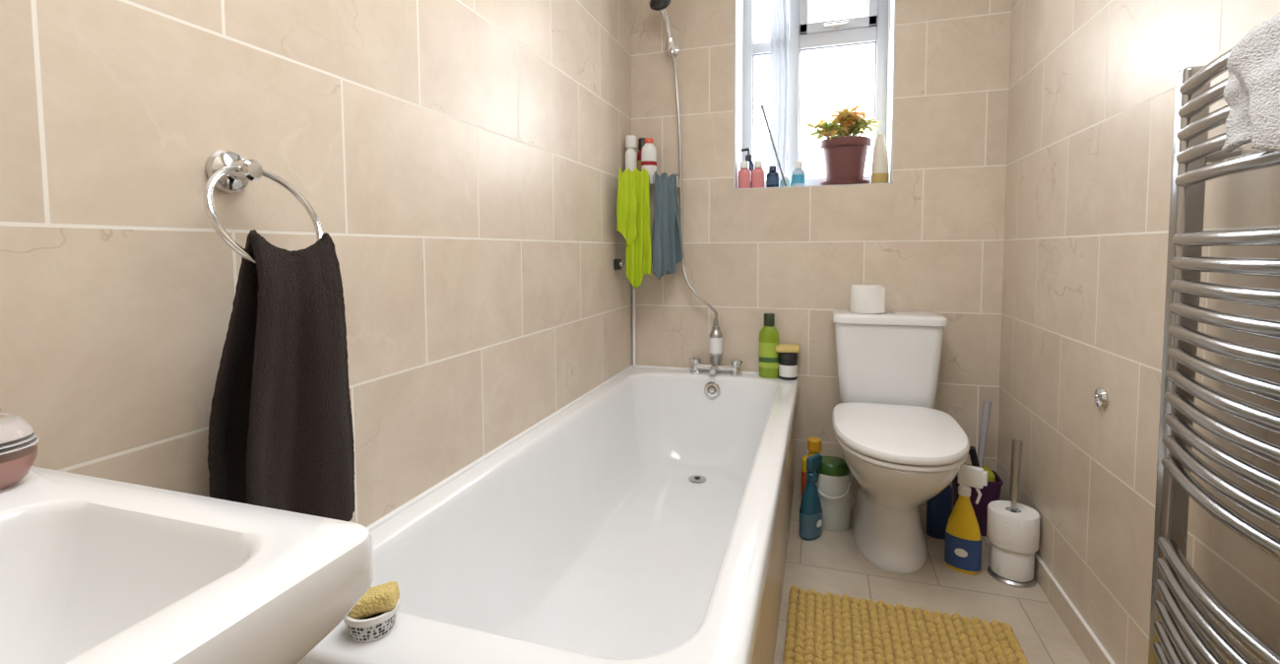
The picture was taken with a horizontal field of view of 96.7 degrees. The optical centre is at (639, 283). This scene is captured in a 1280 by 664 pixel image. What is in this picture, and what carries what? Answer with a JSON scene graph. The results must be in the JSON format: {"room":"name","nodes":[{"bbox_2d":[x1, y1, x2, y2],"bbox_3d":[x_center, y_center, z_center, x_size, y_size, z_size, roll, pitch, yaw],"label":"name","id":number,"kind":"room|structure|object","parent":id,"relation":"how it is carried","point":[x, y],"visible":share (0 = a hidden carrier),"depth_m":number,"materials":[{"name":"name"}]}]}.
{"room":"bathroom","nodes":[
{"label":"bathroom","id":0,"kind":"room"},
{"bbox_2d":[0,0,632,526],"bbox_3d":[-0.539,-0.286,1.107,0.100,2.450,3.510,1,3,18],"label":"wall","id":1,"kind":"structure","parent":0,"point":[460,161],"depth_m":0.98,"materials":[{"name":"tile"}]},
{"bbox_2d":[203,149,322,263],"bbox_3d":[-0.529,-0.101,0.790,0.113,0.171,0.163,1,3,18],"label":"towel ring","id":2,"kind":"object","parent":1,"relation":"attached to","point":[227,171],"visible":0.97,"depth_m":0.78,"materials":[{"name":"silver metal"}]},
{"bbox_2d":[207,229,354,520],"bbox_3d":[-0.505,0.148,0.816,0.114,0.443,0.192,1,3,18],"label":"hand towel","id":3,"kind":"object","parent":2,"relation":"hanging from","point":[281,433],"visible":0.9,"depth_m":0.78,"materials":[{"name":"black fabric"}]},
{"bbox_2d":[366,365,759,531],"bbox_3d":[0.027,0.428,1.575,0.718,0.012,1.843,1,3,18],"label":"trim","id":4,"kind":"structure","parent":1,"relation":"attached to","point":[392,514],"depth_m":1.47,"materials":[{"name":"white plastic"}]},
{"bbox_2d":[614,258,623,269],"bbox_3d":[-0.085,-0.078,2.314,0.034,0.044,0.040,1,3,18],"label":"hook","id":5,"kind":"object","parent":1,"relation":"attached to","point":[618,264],"visible":1,"depth_m":2.30,"materials":[{"name":"black plastic"}]},
{"bbox_2d":[616,167,651,288],"bbox_3d":[-0.026,-0.217,2.264,0.156,0.483,0.038,-2,4,-24],"label":"cloth","id":6,"kind":"object","parent":1,"relation":"hanging from","point":[633,213],"visible":1,"depth_m":2.27,"materials":[{"name":"fabric"}]},
{"bbox_2d":[630,0,1011,509],"bbox_3d":[0.688,-0.368,2.418,1.440,2.450,0.260,1,3,18],"label":"wall","id":7,"kind":"structure","parent":0,"point":[932,236],"depth_m":2.27,"materials":[{"name":"tile"}]},
{"bbox_2d":[632,285,636,366],"bbox_3d":[-0.027,0.113,2.525,0.014,0.516,0.014,1,3,18],"label":"pole","id":8,"kind":"object","parent":7,"relation":"attached to","point":[633,289],"visible":0.66,"depth_m":2.53,"materials":[{"name":"white plastic"}]},
{"bbox_2d":[648,174,653,188],"bbox_3d":[0.017,-0.433,2.403,0.164,0.043,0.164,1,3,18],"label":"caddy","id":9,"kind":"object","parent":7,"relation":"attached to","point":[651,185],"visible":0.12,"depth_m":2.37,"materials":[{"name":"silver metal"}]},
{"bbox_2d":[625,134,637,171],"bbox_3d":[-0.038,-0.517,2.387,0.043,0.200,0.061,2,4,39],"label":"bottle","id":10,"kind":"object","parent":9,"relation":"on","point":[630,140],"visible":0.69,"depth_m":2.36,"materials":[{"name":"white plastic"}]},
{"bbox_2d":[637,137,644,171],"bbox_3d":[0.012,-0.520,2.445,0.051,0.200,0.035,-1,3,-17],"label":"bottle","id":11,"kind":"object","parent":9,"relation":"on","point":[641,144],"visible":0.29,"depth_m":2.43,"materials":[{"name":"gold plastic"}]},
{"bbox_2d":[640,137,656,184],"bbox_3d":[0.038,-0.512,2.395,0.067,0.190,0.047,-1,3,-11],"label":"shampoo bottle","id":12,"kind":"object","parent":9,"relation":"on","point":[649,151],"visible":0.89,"depth_m":2.38,"materials":[{"name":"white plastic"}]},
{"bbox_2d":[651,171,683,279],"bbox_3d":[0.108,-0.234,2.331,0.152,0.438,0.050,-3,4,-38],"label":"mitt","id":13,"kind":"object","parent":9,"relation":"hanging from","point":[667,244],"visible":1,"depth_m":2.31,"materials":[{"name":"blue fabric"}]},
{"bbox_2d":[669,174,680,189],"bbox_3d":[0.148,-0.433,2.417,0.052,0.060,0.060,1,3,18],"label":"tumbler","id":14,"kind":"object","parent":7,"relation":"on","point":[677,175],"visible":0.36,"depth_m":2.39,"materials":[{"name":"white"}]},
{"bbox_2d":[768,0,788,180],"bbox_3d":[0.728,-0.928,2.404,0.590,0.968,0.020,1,3,18],"label":"sheer curtain","id":15,"kind":"object","parent":7,"relation":"hanging from","point":[778,9],"visible":0.87,"depth_m":2.45,"materials":[{"name":"white fabric"}]},
{"bbox_2d":[733,0,895,189],"bbox_3d":[0.710,-0.906,2.349,0.610,1.029,0.198,1,3,18],"label":"trim","id":16,"kind":"structure","parent":7,"relation":"attached to","point":[737,3],"depth_m":2.34,"materials":[{"name":"white paint"}]},
{"bbox_2d":[738,161,750,188],"bbox_3d":[0.441,-0.455,2.403,0.052,0.115,0.031,1,3,18],"label":"shampoo bottle","id":17,"kind":"object","parent":16,"relation":"on","point":[743,172],"visible":0.8,"depth_m":2.39,"materials":[{"name":"pink plastic"}]},
{"bbox_2d":[741,147,754,188],"bbox_3d":[0.464,-0.492,2.451,0.055,0.182,0.034,1,3,18],"label":"hand soap bottle","id":18,"kind":"object","parent":16,"relation":"on","point":[748,158],"visible":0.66,"depth_m":2.44,"materials":[{"name":"black plastic"}]},
{"bbox_2d":[752,160,764,188],"bbox_3d":[0.496,-0.455,2.388,0.052,0.115,0.031,1,3,18],"label":"shampoo bottle","id":19,"kind":"object","parent":16,"relation":"on","point":[758,171],"visible":0.82,"depth_m":2.37,"materials":[{"name":"pink plastic"}]},
{"bbox_2d":[766,166,778,187],"bbox_3d":[0.554,-0.442,2.373,0.053,0.090,0.037,1,3,18],"label":"bottle","id":20,"kind":"object","parent":16,"relation":"on","point":[772,177],"visible":0.83,"depth_m":2.36,"materials":[{"name":"blue plastic"}]},
{"bbox_2d":[760,104,786,186],"bbox_3d":[0.556,-0.575,2.367,0.126,0.347,0.013,3,5,43],"label":"stick","id":21,"kind":"object","parent":16,"relation":"on","point":[762,105],"visible":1,"depth_m":2.36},
{"bbox_2d":[779,176,790,187],"bbox_3d":[0.609,-0.422,2.383,0.044,0.050,0.031,1,3,18],"label":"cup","id":22,"kind":"object","parent":16,"relation":"on","point":[788,180],"visible":0.6,"depth_m":2.37,"materials":[{"name":"plastic"}]},
{"bbox_2d":[791,161,805,186],"bbox_3d":[0.654,-0.448,2.346,0.053,0.105,0.037,1,3,18],"label":"mouthwash bottle","id":23,"kind":"object","parent":16,"relation":"on","point":[799,174],"visible":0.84,"depth_m":2.33,"materials":[{"name":"blue plastic"}]},
{"bbox_2d":[803,103,881,185],"bbox_3d":[0.829,-0.555,2.311,0.266,0.321,0.206,3,4,42],"label":"potted croton","id":24,"kind":"object","parent":16,"relation":"on","point":[844,154],"visible":1,"depth_m":2.26,"materials":[{"name":"ceramic"}]},
{"bbox_2d":[871,133,889,183],"bbox_3d":[0.944,-0.488,2.235,0.064,0.195,0.048,0,3,12],"label":"tube","id":25,"kind":"object","parent":16,"relation":"on","point":[879,169],"visible":0.86,"depth_m":2.22,"materials":[{"name":"beige plastic"}]},
{"bbox_2d":[741,0,889,187],"bbox_3d":[0.743,-0.912,2.452,0.610,1.028,0.082,1,3,18],"label":"window","id":26,"kind":"structure","parent":7,"relation":"in","point":[804,35],"depth_m":2.45,"materials":[{"name":"white plastic"}]},
{"bbox_2d":[773,490,1089,663],"bbox_3d":[0.201,0.996,0.946,1.640,0.100,3.510,1,3,18],"label":"floor","id":27,"kind":"structure","parent":0,"point":[832,562],"depth_m":1.68,"materials":[{"name":"tile"}]},
{"bbox_2d":[0,465,373,663],"bbox_3d":[-0.513,0.595,0.271,0.475,0.786,0.577,1,3,18],"label":"washbasin","id":28,"kind":"object","parent":27,"relation":"on","point":[94,570],"visible":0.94,"depth_m":0.45,"materials":[{"name":"white ceramic"}]},
{"bbox_2d":[0,407,38,490],"bbox_3d":[-0.598,0.148,0.517,0.070,0.081,0.070,1,3,18],"label":"jar","id":29,"kind":"object","parent":28,"relation":"on","point":[19,440],"visible":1,"depth_m":0.52,"materials":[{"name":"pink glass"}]},
{"bbox_2d":[297,367,798,663],"bbox_3d":[0.030,0.670,1.579,0.717,0.480,1.847,1,3,18],"label":"bathtub","id":30,"kind":"object","parent":27,"relation":"on","point":[647,520],"visible":0.97,"depth_m":1.44,"materials":[{"name":"ceramic"}]},
{"bbox_2d":[343,580,399,641],"bbox_3d":[-0.367,0.447,0.782,0.073,0.060,0.071,1,3,18],"label":"soap dish","id":31,"kind":"object","parent":30,"relation":"on","point":[373,616],"visible":0.88,"depth_m":0.76,"materials":[{"name":"white ceramic"}]},
{"bbox_2d":[689,319,742,376],"bbox_3d":[0.311,0.267,2.366,0.225,0.231,0.110,1,3,18],"label":"mixer tap","id":32,"kind":"object","parent":30,"relation":"on","point":[716,336],"visible":1,"depth_m":2.37,"materials":[{"name":"silver metal"}]},
{"bbox_2d":[670,52,717,319],"bbox_3d":[0.229,-0.405,2.377,0.196,1.111,0.049,1,3,18],"label":"shower hose","id":33,"kind":"object","parent":32,"relation":"attached to","point":[694,291],"visible":0.94,"depth_m":2.40,"materials":[{"name":"metal"}]},
{"bbox_2d":[649,0,678,57],"bbox_3d":[0.098,-1.064,2.346,0.095,0.226,0.154,1,3,18],"label":"shower","id":34,"kind":"object","parent":33,"relation":"on","point":[657,5],"visible":0.98,"depth_m":2.33,"materials":[{"name":"silver metal"}]},
{"bbox_2d":[759,313,778,378],"bbox_3d":[0.526,0.253,2.320,0.082,0.262,0.051,1,3,18],"label":"shampoo bottle","id":35,"kind":"object","parent":30,"relation":"on","point":[768,335],"visible":1,"depth_m":2.30,"materials":[{"name":"green plastic"}]},
{"bbox_2d":[778,352,797,380],"bbox_3d":[0.600,0.331,2.301,0.074,0.108,0.074,1,3,18],"label":"jar","id":36,"kind":"object","parent":30,"relation":"on","point":[788,361],"visible":0.88,"depth_m":2.27,"materials":[{"name":"black plastic"}]},
{"bbox_2d":[775,343,800,352],"bbox_3d":[0.597,0.263,2.297,0.095,0.026,0.062,0,3,12],"label":"sponge","id":37,"kind":"object","parent":36,"relation":"on","point":[781,348],"visible":0.91,"depth_m":2.27,"materials":[{"name":"yellow"}]},
{"bbox_2d":[799,452,822,540],"bbox_3d":[0.601,0.744,1.990,0.111,0.280,0.068,-3,4,-42],"label":"teal cleaning spray","id":38,"kind":"object","parent":27,"relation":"on","point":[810,510],"visible":1,"depth_m":1.97,"materials":[{"name":"plastic"}]},
{"bbox_2d":[801,436,821,497],"bbox_3d":[0.671,0.733,2.195,0.092,0.276,0.062,1,3,18],"label":"detergent bottle","id":39,"kind":"object","parent":27,"relation":"on","point":[813,442],"visible":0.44,"depth_m":2.18,"materials":[{"name":"yellow plastic"}]},
{"bbox_2d":[815,455,851,531],"bbox_3d":[0.694,0.759,2.060,0.140,0.240,0.141,1,3,18],"label":"bottle","id":40,"kind":"object","parent":27,"relation":"on","point":[834,481],"visible":0.73,"depth_m":2.01,"materials":[{"name":"white plastic"}]},
{"bbox_2d":[832,309,969,573],"bbox_3d":[0.837,0.503,1.882,0.384,0.770,0.757,1,3,18],"label":"toilet","id":41,"kind":"object","parent":27,"relation":"on","point":[901,451],"visible":1,"depth_m":1.83,"materials":[{"name":"white ceramic"}]},
{"bbox_2d":[849,284,885,313],"bbox_3d":[0.849,0.058,2.129,0.116,0.100,0.114,1,3,18],"label":"toilet roll","id":42,"kind":"object","parent":41,"relation":"on","point":[864,298],"visible":1,"depth_m":2.08,"materials":[{"name":"paper"}]},
{"bbox_2d":[782,584,1028,663],"bbox_3d":[0.595,0.912,1.234,0.562,0.028,0.734,1,3,18],"label":"bath mat","id":43,"kind":"object","parent":27,"relation":"on","point":[826,628],"visible":1,"depth_m":1.45,"materials":[{"name":"yellow fabric"}]},
{"bbox_2d":[925,484,952,538],"bbox_3d":[1.044,0.762,1.983,0.080,0.240,0.056,1,3,18],"label":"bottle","id":44,"kind":"object","parent":27,"relation":"on","point":[938,507],"visible":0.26,"depth_m":1.96,"materials":[{"name":"blue plastic"}]},
{"bbox_2d":[944,463,987,574],"bbox_3d":[1.014,0.729,1.772,0.111,0.330,0.068,2,4,38],"label":"bottle","id":45,"kind":"object","parent":27,"relation":"on","point":[963,539],"visible":0.91,"depth_m":1.75,"materials":[{"name":"yellow plastic"}]},
{"bbox_2d":[952,399,1003,536],"bbox_3d":[1.194,0.648,2.023,0.147,0.462,0.126,1,3,18],"label":"bucket","id":46,"kind":"object","parent":27,"relation":"on","point":[992,491],"visible":0.56,"depth_m":1.98,"materials":[{"name":"purple plastic"}]},
{"bbox_2d":[986,438,1040,587],"bbox_3d":[1.135,0.683,1.728,0.134,0.425,0.134,1,3,18],"label":"stand","id":47,"kind":"object","parent":27,"relation":"on","point":[1012,527],"visible":1,"depth_m":1.70,"materials":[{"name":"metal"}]},
{"bbox_2d":[996,0,1279,663],"bbox_3d":[0.928,-0.267,0.639,0.100,2.450,3.510,1,3,18],"label":"wall","id":48,"kind":"structure","parent":0,"point":[1092,91],"depth_m":1.31,"materials":[{"name":"tile"}]},
{"bbox_2d":[1033,552,1115,663],"bbox_3d":[0.858,0.923,0.648,0.009,0.073,3.150,1,3,18],"label":"baseboard","id":49,"kind":"structure","parent":48,"relation":"attached to","point":[1088,642],"depth_m":1.48,"materials":[{"name":"tile"}]},
{"bbox_2d":[1093,386,1108,408],"bbox_3d":[1.085,0.271,1.341,0.013,0.050,0.050,1,3,18],"label":"valve","id":50,"kind":"object","parent":48,"relation":"attached to","point":[1101,397],"visible":1,"depth_m":1.33,"materials":[{"name":"silver metal"}]},
{"bbox_2d":[1148,48,1279,663],"bbox_3d":[0.828,0.259,0.715,0.122,1.192,0.559,1,3,18],"label":"towel radiator","id":51,"kind":"object","parent":48,"relation":"attached to","point":[1182,630],"visible":0.93,"depth_m":0.82,"materials":[{"name":"silver metal"}]},
{"bbox_2d":[1220,12,1279,153],"bbox_3d":[0.752,-0.232,0.617,0.081,0.183,0.276,0,3,12],"label":"towel","id":52,"kind":"object","parent":51,"relation":"on","point":[1251,91],"visible":1,"depth_m":0.69,"materials":[{"name":"white fabric"}]}
]}

